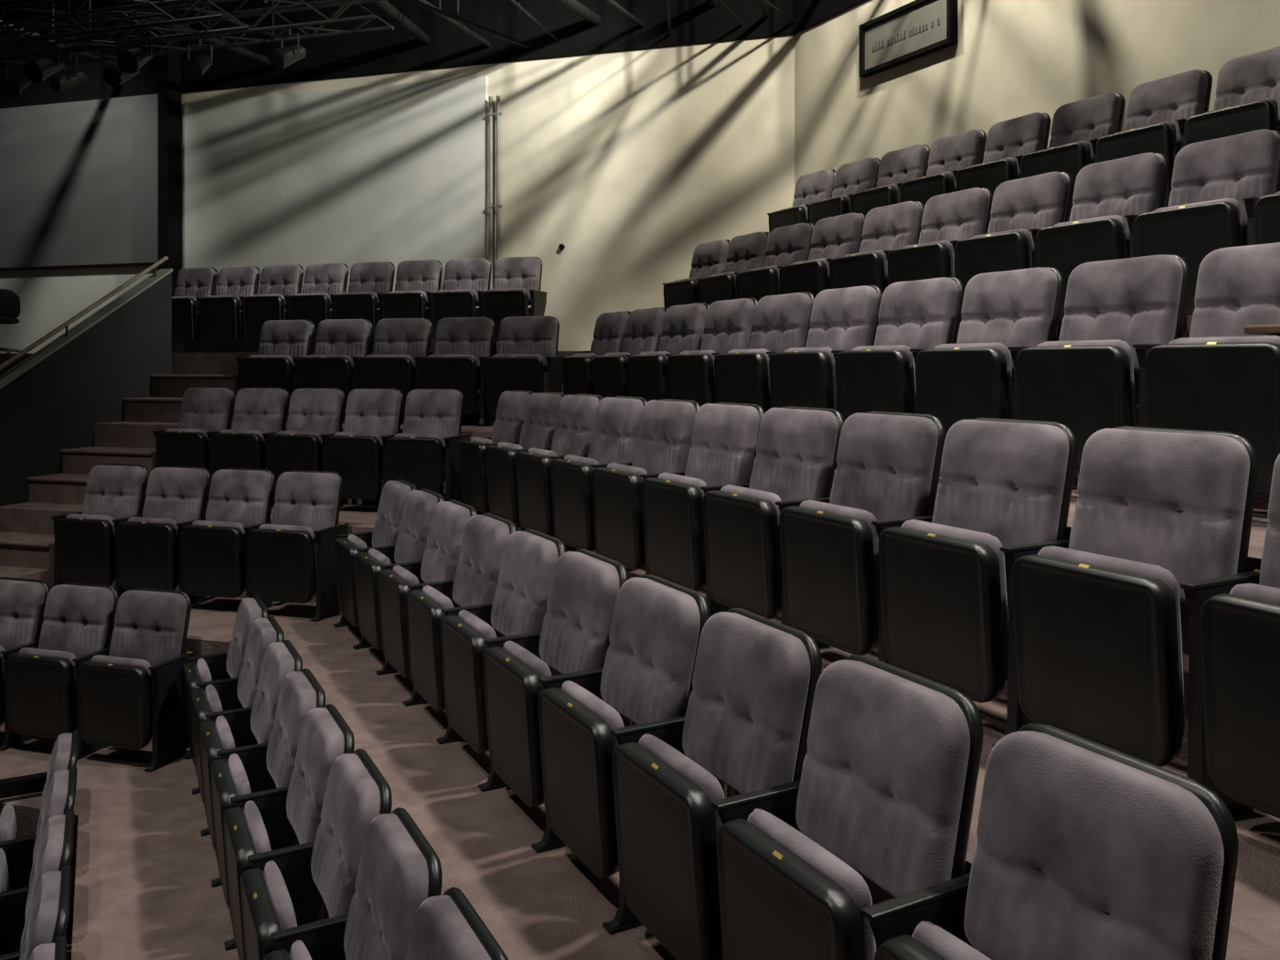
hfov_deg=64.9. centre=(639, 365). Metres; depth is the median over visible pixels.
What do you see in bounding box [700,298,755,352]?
backrest cushion
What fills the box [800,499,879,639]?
seat cushion
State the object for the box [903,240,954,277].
seat cushion
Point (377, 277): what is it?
backrest cushion
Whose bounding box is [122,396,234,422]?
stair step
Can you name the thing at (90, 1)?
pipe
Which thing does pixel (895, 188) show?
seat cushion
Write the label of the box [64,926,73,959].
floor
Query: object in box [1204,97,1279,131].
seat cushion
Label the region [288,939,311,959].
seat cushion
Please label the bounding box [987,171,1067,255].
backrest cushion
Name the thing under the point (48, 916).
seat
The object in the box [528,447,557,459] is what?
seat cushion
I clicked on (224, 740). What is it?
seat cushion
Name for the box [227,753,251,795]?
seat cushion
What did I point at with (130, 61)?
stage light
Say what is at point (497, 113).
conduit
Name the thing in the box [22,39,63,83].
stage light
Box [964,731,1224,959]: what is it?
backrest cushion
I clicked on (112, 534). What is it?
seat cushion
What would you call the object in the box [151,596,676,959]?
floor
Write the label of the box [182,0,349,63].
pipe
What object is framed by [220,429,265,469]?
seat cushion
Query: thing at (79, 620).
backrest cushion
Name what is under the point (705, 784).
seat cushion
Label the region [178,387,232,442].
backrest cushion
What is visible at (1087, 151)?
seat cushion
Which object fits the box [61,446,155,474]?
stair step
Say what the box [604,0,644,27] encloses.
pipe
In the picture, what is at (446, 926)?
seat
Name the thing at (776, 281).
seat cushion
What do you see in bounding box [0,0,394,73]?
lighting truss
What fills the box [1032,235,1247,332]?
floor
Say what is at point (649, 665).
backrest cushion
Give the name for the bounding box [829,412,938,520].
backrest cushion
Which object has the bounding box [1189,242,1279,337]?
backrest cushion
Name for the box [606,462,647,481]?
seat cushion
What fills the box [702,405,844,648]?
seat
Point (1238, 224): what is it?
seat cushion
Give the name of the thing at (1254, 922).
floor
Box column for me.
[158,0,181,352]
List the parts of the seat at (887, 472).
armrest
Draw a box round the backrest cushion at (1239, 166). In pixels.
[1168,128,1279,230]
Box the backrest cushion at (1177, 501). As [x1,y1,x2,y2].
[1068,427,1249,602]
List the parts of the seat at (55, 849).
armrest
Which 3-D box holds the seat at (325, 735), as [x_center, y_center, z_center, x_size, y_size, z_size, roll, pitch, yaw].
[-1.320,1.821,3.780,0.416,0.928,0.539,0,0,-28]
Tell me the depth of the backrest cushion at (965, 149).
7.29 m
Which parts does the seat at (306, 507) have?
armrest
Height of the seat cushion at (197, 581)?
0.461 m
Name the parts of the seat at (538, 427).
armrest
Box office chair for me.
[0,288,20,353]
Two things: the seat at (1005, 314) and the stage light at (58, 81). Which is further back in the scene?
the stage light at (58, 81)
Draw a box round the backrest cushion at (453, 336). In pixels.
[433,317,492,369]
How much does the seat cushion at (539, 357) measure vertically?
0.461 m
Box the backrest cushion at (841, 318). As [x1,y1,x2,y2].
[805,286,877,350]
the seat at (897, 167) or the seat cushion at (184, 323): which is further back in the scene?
the seat cushion at (184, 323)
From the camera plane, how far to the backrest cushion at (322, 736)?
3.79 m
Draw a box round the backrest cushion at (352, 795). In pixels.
[310,753,380,917]
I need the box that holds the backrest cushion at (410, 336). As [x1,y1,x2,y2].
[373,318,429,369]
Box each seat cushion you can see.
[0,645,5,708]
[0,803,18,842]
[0,848,10,892]
[18,647,77,717]
[65,513,116,567]
[90,654,152,735]
[127,516,180,582]
[165,427,209,470]
[171,296,198,330]
[192,520,245,586]
[196,658,212,682]
[204,683,223,712]
[207,295,241,337]
[214,715,235,749]
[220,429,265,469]
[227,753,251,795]
[243,800,271,853]
[248,354,293,392]
[250,294,285,319]
[258,523,316,590]
[263,860,297,930]
[276,430,322,470]
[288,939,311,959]
[295,292,330,319]
[306,354,352,390]
[334,431,382,489]
[341,291,378,321]
[347,533,367,548]
[365,354,413,375]
[367,547,391,565]
[388,290,426,319]
[392,565,419,584]
[394,433,444,490]
[421,585,454,608]
[427,354,477,373]
[438,289,476,298]
[458,609,496,647]
[470,436,492,446]
[489,288,527,293]
[492,353,543,361]
[497,441,522,448]
[502,640,551,690]
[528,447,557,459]
[561,680,624,746]
[564,454,598,469]
[572,352,596,358]
[603,352,629,358]
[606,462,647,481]
[638,734,725,837]
[639,351,669,360]
[658,472,706,498]
[673,277,697,284]
[680,350,715,396]
[709,271,736,298]
[720,484,782,585]
[727,348,770,408]
[747,265,779,294]
[747,808,875,959]
[780,204,808,223]
[784,347,836,410]
[792,257,830,288]
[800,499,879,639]
[820,194,851,213]
[842,249,887,288]
[852,344,916,413]
[864,183,900,202]
[901,519,1008,681]
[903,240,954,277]
[911,920,991,959]
[915,170,955,191]
[933,342,1013,419]
[971,157,1018,179]
[971,228,1033,267]
[1036,339,1136,426]
[1037,545,1184,737]
[1038,140,1091,164]
[1054,214,1127,258]
[1115,120,1177,155]
[1152,197,1242,245]
[1168,335,1279,343]
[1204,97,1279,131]
[1229,582,1279,603]
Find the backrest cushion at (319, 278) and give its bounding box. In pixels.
[302,263,346,306]
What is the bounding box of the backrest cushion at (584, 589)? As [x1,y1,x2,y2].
[538,551,619,673]
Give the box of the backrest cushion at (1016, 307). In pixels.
[956,266,1057,372]
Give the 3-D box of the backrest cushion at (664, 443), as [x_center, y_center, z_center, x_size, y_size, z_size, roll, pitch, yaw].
[0.117,0.406,5.213,0.150,0.447,0.470,0,0,-28]
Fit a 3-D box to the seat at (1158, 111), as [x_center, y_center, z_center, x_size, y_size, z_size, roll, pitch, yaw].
[2.994,-1.237,5.818,0.416,0.928,0.545,0,0,-28]
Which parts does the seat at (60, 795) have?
armrest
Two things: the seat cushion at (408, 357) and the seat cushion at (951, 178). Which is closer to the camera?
the seat cushion at (951, 178)
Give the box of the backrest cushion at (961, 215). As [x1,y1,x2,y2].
[918,187,988,263]
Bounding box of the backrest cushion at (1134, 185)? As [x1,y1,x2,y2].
[1069,152,1163,244]
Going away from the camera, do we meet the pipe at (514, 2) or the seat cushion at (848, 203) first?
the seat cushion at (848, 203)
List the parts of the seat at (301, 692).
armrest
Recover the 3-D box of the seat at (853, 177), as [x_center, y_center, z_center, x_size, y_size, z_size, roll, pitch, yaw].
[1.691,-1.237,8.248,0.416,0.928,0.545,0,0,-28]
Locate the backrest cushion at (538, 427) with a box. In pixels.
[518,392,562,448]
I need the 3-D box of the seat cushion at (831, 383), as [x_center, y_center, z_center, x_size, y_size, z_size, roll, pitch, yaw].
[0.892,0.135,5.289,0.099,0.461,0.424,0,0,-28]
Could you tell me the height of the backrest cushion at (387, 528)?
0.447 m
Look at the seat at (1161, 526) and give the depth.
2.63 m
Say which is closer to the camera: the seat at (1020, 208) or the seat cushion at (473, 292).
the seat at (1020, 208)
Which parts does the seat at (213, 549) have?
armrest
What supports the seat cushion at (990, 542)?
on the seat at (1005, 486)
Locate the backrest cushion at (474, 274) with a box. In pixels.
[443,257,490,303]
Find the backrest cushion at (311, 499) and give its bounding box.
[271,471,339,540]
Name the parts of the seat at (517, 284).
armrest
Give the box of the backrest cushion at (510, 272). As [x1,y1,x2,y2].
[492,256,540,302]
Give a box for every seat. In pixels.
[0,576,49,750]
[0,729,79,890]
[0,766,77,955]
[0,810,74,959]
[3,582,118,759]
[19,865,71,959]
[28,936,66,959]
[50,463,149,597]
[76,587,198,772]
[116,465,211,606]
[152,386,234,506]
[171,266,218,352]
[180,468,275,607]
[182,596,268,794]
[190,616,284,836]
[198,266,260,352]
[199,640,302,887]
[210,387,288,507]
[210,668,325,950]
[223,704,354,959]
[234,320,314,410]
[240,748,392,959]
[242,264,304,343]
[247,469,349,621]
[263,807,442,959]
[266,387,345,507]
[287,263,349,342]
[297,319,372,412]
[324,388,403,500]
[333,261,394,341]
[333,479,416,649]
[353,488,444,675]
[357,318,432,413]
[377,499,477,706]
[381,259,442,351]
[385,388,469,502]
[405,512,517,744]
[405,886,508,959]
[419,317,495,426]
[430,257,491,341]
[439,528,566,791]
[458,390,533,527]
[481,256,547,341]
[482,548,629,853]
[484,316,563,414]
[485,392,565,537]
[514,394,603,551]
[537,574,710,935]
[550,395,648,571]
[561,310,631,394]
[591,398,700,575]
[592,307,667,398]
[611,608,821,959]
[627,302,709,401]
[641,402,765,616]
[662,239,730,309]
[667,298,757,406]
[697,231,769,305]
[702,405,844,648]
[714,292,814,412]
[715,654,983,959]
[736,223,814,301]
[767,169,836,233]
[768,285,882,410]
[778,213,865,298]
[778,411,945,664]
[807,157,880,224]
[829,201,924,294]
[835,277,964,476]
[851,144,930,216]
[874,723,1238,959]
[878,417,1077,746]
[886,187,992,336]
[899,128,986,205]
[916,266,1064,437]
[955,171,1073,336]
[956,112,1051,226]
[1011,426,1260,817]
[1016,254,1189,473]
[1021,92,1125,221]
[1035,152,1169,320]
[1096,69,1212,207]
[1133,128,1279,315]
[1145,242,1279,494]
[1184,46,1279,146]
[1199,453,1279,818]
[1254,191,1279,245]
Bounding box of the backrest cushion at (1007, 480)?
[932,419,1069,563]
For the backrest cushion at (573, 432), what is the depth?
6.11 m
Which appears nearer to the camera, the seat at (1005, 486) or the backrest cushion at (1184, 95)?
the seat at (1005, 486)
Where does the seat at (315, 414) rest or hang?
on the floor at (1254, 922)
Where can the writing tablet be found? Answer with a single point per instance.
(1262, 329)
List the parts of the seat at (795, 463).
armrest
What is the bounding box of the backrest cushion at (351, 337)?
[313,319,370,369]
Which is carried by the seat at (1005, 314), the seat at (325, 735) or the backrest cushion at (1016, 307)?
the backrest cushion at (1016, 307)
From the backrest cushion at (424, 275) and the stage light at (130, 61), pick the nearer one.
the stage light at (130, 61)
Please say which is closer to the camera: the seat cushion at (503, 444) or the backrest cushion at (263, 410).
the seat cushion at (503, 444)
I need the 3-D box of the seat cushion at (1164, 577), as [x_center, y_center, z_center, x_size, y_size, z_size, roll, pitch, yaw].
[1.242,0.736,2.688,0.099,0.461,0.424,0,0,-28]
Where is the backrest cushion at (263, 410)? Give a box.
[231,388,286,444]
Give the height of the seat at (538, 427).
0.928 m
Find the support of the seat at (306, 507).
on the floor at (545, 905)
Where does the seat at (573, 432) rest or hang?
on the floor at (1254, 922)
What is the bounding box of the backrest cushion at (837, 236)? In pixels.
[808,213,862,260]
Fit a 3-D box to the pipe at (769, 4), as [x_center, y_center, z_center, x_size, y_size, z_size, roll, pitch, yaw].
[0.956,-4.148,9.118,0.028,1.484,2.098,0,0,33]
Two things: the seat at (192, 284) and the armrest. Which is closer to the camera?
the armrest
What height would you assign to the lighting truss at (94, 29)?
2.268 m
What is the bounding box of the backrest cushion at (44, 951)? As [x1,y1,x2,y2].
[28,942,54,959]
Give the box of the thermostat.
[558,244,565,249]
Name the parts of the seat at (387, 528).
armrest, armrest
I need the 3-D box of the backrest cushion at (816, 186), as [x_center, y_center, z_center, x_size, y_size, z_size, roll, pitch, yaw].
[1.504,-1.473,8.806,0.150,0.447,0.470,0,0,-28]
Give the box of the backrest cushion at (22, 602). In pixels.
[0,579,44,650]
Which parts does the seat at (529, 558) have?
armrest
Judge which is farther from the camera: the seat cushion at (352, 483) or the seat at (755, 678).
the seat cushion at (352, 483)
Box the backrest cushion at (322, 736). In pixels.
[286,707,344,844]
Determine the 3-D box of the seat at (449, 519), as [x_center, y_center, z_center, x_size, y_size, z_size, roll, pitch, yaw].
[-1.096,1.191,5.214,0.416,0.928,0.547,0,0,-28]
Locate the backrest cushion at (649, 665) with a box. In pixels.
[600,576,700,724]
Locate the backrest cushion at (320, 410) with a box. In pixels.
[286,388,342,445]
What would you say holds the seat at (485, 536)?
on the floor at (545, 905)
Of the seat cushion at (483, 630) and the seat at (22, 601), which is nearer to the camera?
the seat cushion at (483, 630)
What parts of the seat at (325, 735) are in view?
armrest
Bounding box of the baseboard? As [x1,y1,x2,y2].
[182,307,531,352]
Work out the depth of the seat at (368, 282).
10.01 m
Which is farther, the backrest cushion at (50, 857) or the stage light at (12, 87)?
the stage light at (12, 87)
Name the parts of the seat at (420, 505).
armrest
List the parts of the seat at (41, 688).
armrest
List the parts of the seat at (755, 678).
number plate, armrest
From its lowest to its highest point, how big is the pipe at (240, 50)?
1.429 m
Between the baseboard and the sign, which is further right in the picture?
the sign
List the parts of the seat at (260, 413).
armrest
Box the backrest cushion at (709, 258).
[689,239,728,277]
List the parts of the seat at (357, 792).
armrest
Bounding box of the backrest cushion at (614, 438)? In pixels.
[587,396,643,464]
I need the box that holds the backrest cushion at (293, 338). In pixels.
[257,320,312,368]
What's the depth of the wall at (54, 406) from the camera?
8.64 m
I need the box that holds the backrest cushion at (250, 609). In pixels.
[226,597,261,678]
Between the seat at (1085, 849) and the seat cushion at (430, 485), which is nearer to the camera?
the seat at (1085, 849)
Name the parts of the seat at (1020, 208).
armrest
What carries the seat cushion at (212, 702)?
on the seat at (206, 705)
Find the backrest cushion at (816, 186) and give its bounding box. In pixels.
[792,169,833,206]
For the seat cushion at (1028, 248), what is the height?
0.461 m
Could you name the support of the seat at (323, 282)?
on the floor at (182, 363)
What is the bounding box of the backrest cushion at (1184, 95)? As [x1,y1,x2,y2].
[1124,69,1208,149]
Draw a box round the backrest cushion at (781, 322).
[748,292,810,354]
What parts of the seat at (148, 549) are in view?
armrest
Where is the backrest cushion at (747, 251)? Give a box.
[724,231,767,272]
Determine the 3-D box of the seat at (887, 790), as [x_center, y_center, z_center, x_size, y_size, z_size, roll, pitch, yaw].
[0.480,1.191,2.274,0.416,0.928,0.547,0,0,-28]
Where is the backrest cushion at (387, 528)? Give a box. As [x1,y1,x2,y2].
[372,480,411,546]
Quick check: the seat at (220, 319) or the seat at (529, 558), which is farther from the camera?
the seat at (220, 319)
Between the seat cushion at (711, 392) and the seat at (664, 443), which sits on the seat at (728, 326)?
the seat cushion at (711, 392)
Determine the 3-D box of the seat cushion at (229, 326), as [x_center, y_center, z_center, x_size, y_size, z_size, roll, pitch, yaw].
[-4.308,-0.495,10.394,0.416,0.461,0.099,0,0,17]
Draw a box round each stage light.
[0,59,31,97]
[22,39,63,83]
[47,53,87,92]
[103,47,139,86]
[116,28,152,74]
[181,38,213,79]
[267,28,306,70]
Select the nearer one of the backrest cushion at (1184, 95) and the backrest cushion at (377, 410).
the backrest cushion at (1184, 95)
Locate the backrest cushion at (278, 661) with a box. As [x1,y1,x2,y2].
[250,641,294,743]
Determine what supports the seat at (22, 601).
on the floor at (143, 868)
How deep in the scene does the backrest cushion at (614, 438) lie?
5.62 m
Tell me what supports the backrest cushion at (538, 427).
on the seat at (538, 427)
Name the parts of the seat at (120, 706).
armrest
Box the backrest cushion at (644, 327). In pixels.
[621,307,665,354]
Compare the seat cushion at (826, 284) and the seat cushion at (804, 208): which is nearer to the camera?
the seat cushion at (826, 284)
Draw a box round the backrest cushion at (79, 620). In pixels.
[38,584,114,658]
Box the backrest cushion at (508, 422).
[490,391,530,443]
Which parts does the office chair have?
seat, backrest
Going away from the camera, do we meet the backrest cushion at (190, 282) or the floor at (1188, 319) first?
the floor at (1188, 319)
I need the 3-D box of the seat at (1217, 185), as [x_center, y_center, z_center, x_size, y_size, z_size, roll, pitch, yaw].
[2.579,-0.589,4.519,0.416,0.928,0.544,0,0,-28]
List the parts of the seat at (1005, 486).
armrest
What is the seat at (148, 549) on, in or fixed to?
on the floor at (545, 905)
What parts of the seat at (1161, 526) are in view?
number plate, armrest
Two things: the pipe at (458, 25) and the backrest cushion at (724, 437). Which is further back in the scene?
the pipe at (458, 25)
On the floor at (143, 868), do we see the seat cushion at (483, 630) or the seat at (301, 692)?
the seat at (301, 692)
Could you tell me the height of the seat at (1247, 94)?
0.928 m
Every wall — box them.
[0,0,794,352]
[0,272,171,506]
[792,0,1279,189]
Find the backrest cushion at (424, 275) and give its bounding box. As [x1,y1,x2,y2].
[394,259,440,304]
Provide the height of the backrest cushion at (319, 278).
0.447 m
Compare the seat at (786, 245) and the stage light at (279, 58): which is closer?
the seat at (786, 245)
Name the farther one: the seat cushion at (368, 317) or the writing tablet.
the seat cushion at (368, 317)
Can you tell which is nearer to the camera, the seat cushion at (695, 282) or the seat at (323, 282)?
the seat cushion at (695, 282)
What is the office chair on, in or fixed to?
on the floor at (182, 363)
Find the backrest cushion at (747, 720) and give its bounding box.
[682,611,810,794]
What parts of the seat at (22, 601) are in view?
armrest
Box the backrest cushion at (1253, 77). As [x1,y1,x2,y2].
[1213,46,1279,127]
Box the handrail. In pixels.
[0,256,168,370]
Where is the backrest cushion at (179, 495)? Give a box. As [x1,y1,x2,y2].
[142,467,207,532]
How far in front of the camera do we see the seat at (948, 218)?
5.92 m
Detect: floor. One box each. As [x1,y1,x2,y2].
[0,331,1269,510]
[0,499,1279,959]
[0,722,328,959]
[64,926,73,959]
[94,419,1268,761]
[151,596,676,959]
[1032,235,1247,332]
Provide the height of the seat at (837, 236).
0.928 m
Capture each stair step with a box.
[0,531,54,589]
[0,565,50,590]
[27,473,88,504]
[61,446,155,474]
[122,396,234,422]
[149,374,237,405]
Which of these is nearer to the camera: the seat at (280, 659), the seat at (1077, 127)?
the seat at (280, 659)
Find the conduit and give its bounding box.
[486,95,502,351]
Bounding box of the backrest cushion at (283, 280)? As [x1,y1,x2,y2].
[257,264,301,307]
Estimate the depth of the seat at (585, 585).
3.66 m
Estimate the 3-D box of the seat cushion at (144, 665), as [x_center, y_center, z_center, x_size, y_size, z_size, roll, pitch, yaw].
[-3.001,1.915,5.821,0.424,0.461,0.099,0,0,17]
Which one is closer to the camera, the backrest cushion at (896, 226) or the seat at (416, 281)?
the backrest cushion at (896, 226)
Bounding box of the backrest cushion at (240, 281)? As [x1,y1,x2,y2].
[215,266,257,308]
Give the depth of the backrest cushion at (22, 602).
6.27 m
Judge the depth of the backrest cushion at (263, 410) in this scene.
8.09 m
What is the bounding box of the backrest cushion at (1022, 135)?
[982,112,1046,179]
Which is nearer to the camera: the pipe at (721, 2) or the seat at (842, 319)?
the seat at (842, 319)
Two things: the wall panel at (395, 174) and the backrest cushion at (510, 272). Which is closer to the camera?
the backrest cushion at (510, 272)
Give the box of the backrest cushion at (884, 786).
[795,660,970,897]
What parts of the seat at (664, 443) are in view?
armrest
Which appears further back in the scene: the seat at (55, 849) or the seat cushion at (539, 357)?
the seat cushion at (539, 357)
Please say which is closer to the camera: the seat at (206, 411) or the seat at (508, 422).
the seat at (508, 422)
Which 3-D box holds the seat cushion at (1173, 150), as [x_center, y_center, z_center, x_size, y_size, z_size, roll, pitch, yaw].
[2.890,-1.143,5.795,0.099,0.461,0.424,0,0,-28]
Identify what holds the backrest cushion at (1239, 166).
on the seat at (1217, 185)
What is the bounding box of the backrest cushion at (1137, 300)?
[1058,255,1183,373]
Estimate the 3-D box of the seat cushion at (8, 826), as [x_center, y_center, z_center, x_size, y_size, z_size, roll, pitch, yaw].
[-3.173,2.490,5.050,0.099,0.461,0.424,0,0,-28]
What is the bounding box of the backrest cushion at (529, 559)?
[490,531,558,636]
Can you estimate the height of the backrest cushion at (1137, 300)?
0.447 m
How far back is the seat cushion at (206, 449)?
8.01 m
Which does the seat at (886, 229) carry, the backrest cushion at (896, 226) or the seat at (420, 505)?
the backrest cushion at (896, 226)
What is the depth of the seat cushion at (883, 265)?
6.25 m
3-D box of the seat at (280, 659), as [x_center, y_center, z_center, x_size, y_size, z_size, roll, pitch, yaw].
[-1.830,1.821,4.731,0.416,0.928,0.539,0,0,-28]
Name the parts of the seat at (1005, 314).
armrest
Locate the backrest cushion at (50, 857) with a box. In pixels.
[20,814,64,950]
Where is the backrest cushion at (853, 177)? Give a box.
[832,157,877,197]
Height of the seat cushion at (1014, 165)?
0.461 m
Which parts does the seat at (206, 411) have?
armrest, armrest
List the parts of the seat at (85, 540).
armrest, armrest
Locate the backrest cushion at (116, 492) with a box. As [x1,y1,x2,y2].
[82,465,145,519]
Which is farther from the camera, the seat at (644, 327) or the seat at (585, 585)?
the seat at (644, 327)
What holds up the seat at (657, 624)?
on the floor at (545, 905)
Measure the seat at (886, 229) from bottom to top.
0.928 m
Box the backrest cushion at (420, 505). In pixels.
[394,490,437,563]
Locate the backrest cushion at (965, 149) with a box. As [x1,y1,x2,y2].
[926,128,982,191]
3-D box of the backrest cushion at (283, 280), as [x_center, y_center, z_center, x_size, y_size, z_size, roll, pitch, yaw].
[-3.739,-0.825,10.432,0.461,0.447,0.150,0,0,17]
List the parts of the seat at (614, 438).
armrest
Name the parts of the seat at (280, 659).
armrest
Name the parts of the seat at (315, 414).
armrest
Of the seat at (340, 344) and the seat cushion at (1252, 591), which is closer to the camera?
the seat cushion at (1252, 591)
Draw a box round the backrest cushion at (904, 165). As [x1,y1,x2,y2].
[875,144,927,197]
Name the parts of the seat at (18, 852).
armrest, armrest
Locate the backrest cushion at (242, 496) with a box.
[205,469,271,535]
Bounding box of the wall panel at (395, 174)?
[182,75,487,312]
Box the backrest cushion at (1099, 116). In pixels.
[1048,92,1121,163]
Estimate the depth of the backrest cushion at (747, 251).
7.92 m
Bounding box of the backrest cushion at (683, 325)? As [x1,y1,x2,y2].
[658,303,706,353]
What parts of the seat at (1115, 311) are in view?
armrest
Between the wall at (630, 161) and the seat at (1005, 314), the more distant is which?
the wall at (630, 161)
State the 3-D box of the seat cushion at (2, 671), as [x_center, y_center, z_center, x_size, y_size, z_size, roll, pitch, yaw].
[-4.035,1.915,6.133,0.424,0.461,0.099,0,0,17]
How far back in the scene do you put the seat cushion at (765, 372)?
5.56 m
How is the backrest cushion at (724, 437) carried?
on the seat at (722, 452)
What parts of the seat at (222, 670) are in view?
armrest, armrest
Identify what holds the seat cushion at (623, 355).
on the seat at (644, 327)
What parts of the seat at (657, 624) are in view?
armrest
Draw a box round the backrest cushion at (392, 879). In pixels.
[343,813,428,959]
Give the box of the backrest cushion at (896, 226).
[859,201,920,252]
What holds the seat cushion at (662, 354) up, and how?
on the seat at (683, 325)
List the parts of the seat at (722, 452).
armrest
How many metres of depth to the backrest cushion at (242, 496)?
6.98 m
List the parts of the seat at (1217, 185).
armrest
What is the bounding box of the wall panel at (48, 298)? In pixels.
[0,266,158,353]
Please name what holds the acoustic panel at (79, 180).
attached to the wall at (630, 161)
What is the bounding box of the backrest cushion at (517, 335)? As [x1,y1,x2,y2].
[497,316,557,369]
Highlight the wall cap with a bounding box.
[0,268,172,389]
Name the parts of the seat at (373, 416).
armrest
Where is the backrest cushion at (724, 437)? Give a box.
[684,403,759,485]
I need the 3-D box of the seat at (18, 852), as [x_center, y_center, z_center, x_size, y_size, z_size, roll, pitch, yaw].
[-3.082,2.396,5.099,0.416,0.928,0.600,0,0,-28]
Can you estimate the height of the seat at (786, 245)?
0.928 m
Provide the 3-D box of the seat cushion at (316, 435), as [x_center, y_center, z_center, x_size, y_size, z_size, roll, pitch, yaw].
[-2.644,0.736,7.782,0.407,0.461,0.099,0,0,17]
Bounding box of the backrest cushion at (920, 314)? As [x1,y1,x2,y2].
[874,277,958,372]
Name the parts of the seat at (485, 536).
armrest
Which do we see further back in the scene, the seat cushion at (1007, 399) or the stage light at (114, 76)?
the stage light at (114, 76)
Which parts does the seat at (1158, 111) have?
armrest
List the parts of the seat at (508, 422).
armrest, armrest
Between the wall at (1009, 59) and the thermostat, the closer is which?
the wall at (1009, 59)
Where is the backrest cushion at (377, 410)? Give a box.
[342,388,401,447]
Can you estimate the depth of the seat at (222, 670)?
5.63 m
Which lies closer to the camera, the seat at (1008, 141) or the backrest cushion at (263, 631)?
the backrest cushion at (263, 631)
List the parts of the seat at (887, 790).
number plate, armrest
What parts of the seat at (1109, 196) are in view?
armrest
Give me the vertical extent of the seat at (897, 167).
0.928 m
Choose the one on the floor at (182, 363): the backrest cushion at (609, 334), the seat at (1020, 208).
the seat at (1020, 208)
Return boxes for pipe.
[0,0,385,46]
[0,3,117,67]
[123,0,271,65]
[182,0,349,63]
[372,0,430,43]
[404,0,532,49]
[416,0,490,47]
[509,0,557,41]
[555,0,600,25]
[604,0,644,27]
[666,0,671,35]
[705,0,716,7]
[717,0,743,26]
[757,0,768,18]
[761,0,795,22]
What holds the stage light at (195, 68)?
hanging from the lighting truss at (302, 4)
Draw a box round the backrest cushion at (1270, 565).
[1258,453,1279,588]
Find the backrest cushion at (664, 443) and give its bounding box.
[631,400,695,473]
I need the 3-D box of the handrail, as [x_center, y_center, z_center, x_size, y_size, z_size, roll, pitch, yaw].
[-5.098,0.071,7.885,0.038,2.253,3.769,0,0,17]
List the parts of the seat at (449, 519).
armrest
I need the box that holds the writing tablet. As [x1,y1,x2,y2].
[1243,324,1279,334]
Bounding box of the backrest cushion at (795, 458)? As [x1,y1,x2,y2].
[748,407,838,501]
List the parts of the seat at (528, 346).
armrest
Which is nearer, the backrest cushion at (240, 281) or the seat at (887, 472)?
the seat at (887, 472)
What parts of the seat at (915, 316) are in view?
armrest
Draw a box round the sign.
[859,0,957,77]
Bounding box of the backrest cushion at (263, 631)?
[237,618,277,707]
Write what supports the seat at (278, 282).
on the floor at (182, 363)
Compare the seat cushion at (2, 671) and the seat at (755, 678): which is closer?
the seat at (755, 678)
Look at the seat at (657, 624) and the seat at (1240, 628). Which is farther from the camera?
the seat at (657, 624)
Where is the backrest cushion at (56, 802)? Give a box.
[28,769,68,886]
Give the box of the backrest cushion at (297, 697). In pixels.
[266,671,316,788]
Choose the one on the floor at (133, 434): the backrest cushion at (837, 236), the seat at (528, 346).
the seat at (528, 346)
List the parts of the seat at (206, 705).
armrest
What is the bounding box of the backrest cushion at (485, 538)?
[452,514,510,607]
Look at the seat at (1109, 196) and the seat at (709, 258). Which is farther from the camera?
the seat at (709, 258)
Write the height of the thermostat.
0.056 m
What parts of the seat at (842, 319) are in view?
armrest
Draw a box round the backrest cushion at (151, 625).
[109,589,187,666]
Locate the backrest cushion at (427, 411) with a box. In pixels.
[402,389,461,448]
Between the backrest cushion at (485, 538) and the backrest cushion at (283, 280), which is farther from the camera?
the backrest cushion at (283, 280)
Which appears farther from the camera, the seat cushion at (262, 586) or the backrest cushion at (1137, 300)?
the seat cushion at (262, 586)
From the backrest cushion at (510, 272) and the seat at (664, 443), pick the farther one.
the backrest cushion at (510, 272)
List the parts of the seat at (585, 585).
armrest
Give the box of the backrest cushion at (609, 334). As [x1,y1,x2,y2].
[589,310,629,355]
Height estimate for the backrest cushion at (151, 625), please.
0.447 m
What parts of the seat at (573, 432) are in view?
armrest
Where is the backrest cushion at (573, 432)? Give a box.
[550,394,599,456]
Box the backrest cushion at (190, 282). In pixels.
[173,266,215,309]
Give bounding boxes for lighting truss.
[0,0,165,61]
[0,0,249,57]
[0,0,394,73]
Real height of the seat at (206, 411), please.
0.928 m
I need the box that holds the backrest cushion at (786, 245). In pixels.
[763,223,811,266]
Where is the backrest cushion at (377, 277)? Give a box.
[347,261,393,305]
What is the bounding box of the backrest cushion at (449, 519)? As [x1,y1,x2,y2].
[420,501,470,583]
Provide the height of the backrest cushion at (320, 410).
0.447 m
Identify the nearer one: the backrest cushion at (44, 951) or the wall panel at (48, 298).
the backrest cushion at (44, 951)
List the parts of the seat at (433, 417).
armrest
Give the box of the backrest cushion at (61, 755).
[35,733,72,834]
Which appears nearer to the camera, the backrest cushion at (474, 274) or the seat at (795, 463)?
the seat at (795, 463)
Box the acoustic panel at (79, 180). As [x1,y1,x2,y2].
[0,94,158,268]
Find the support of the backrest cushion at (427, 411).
on the seat at (433, 417)

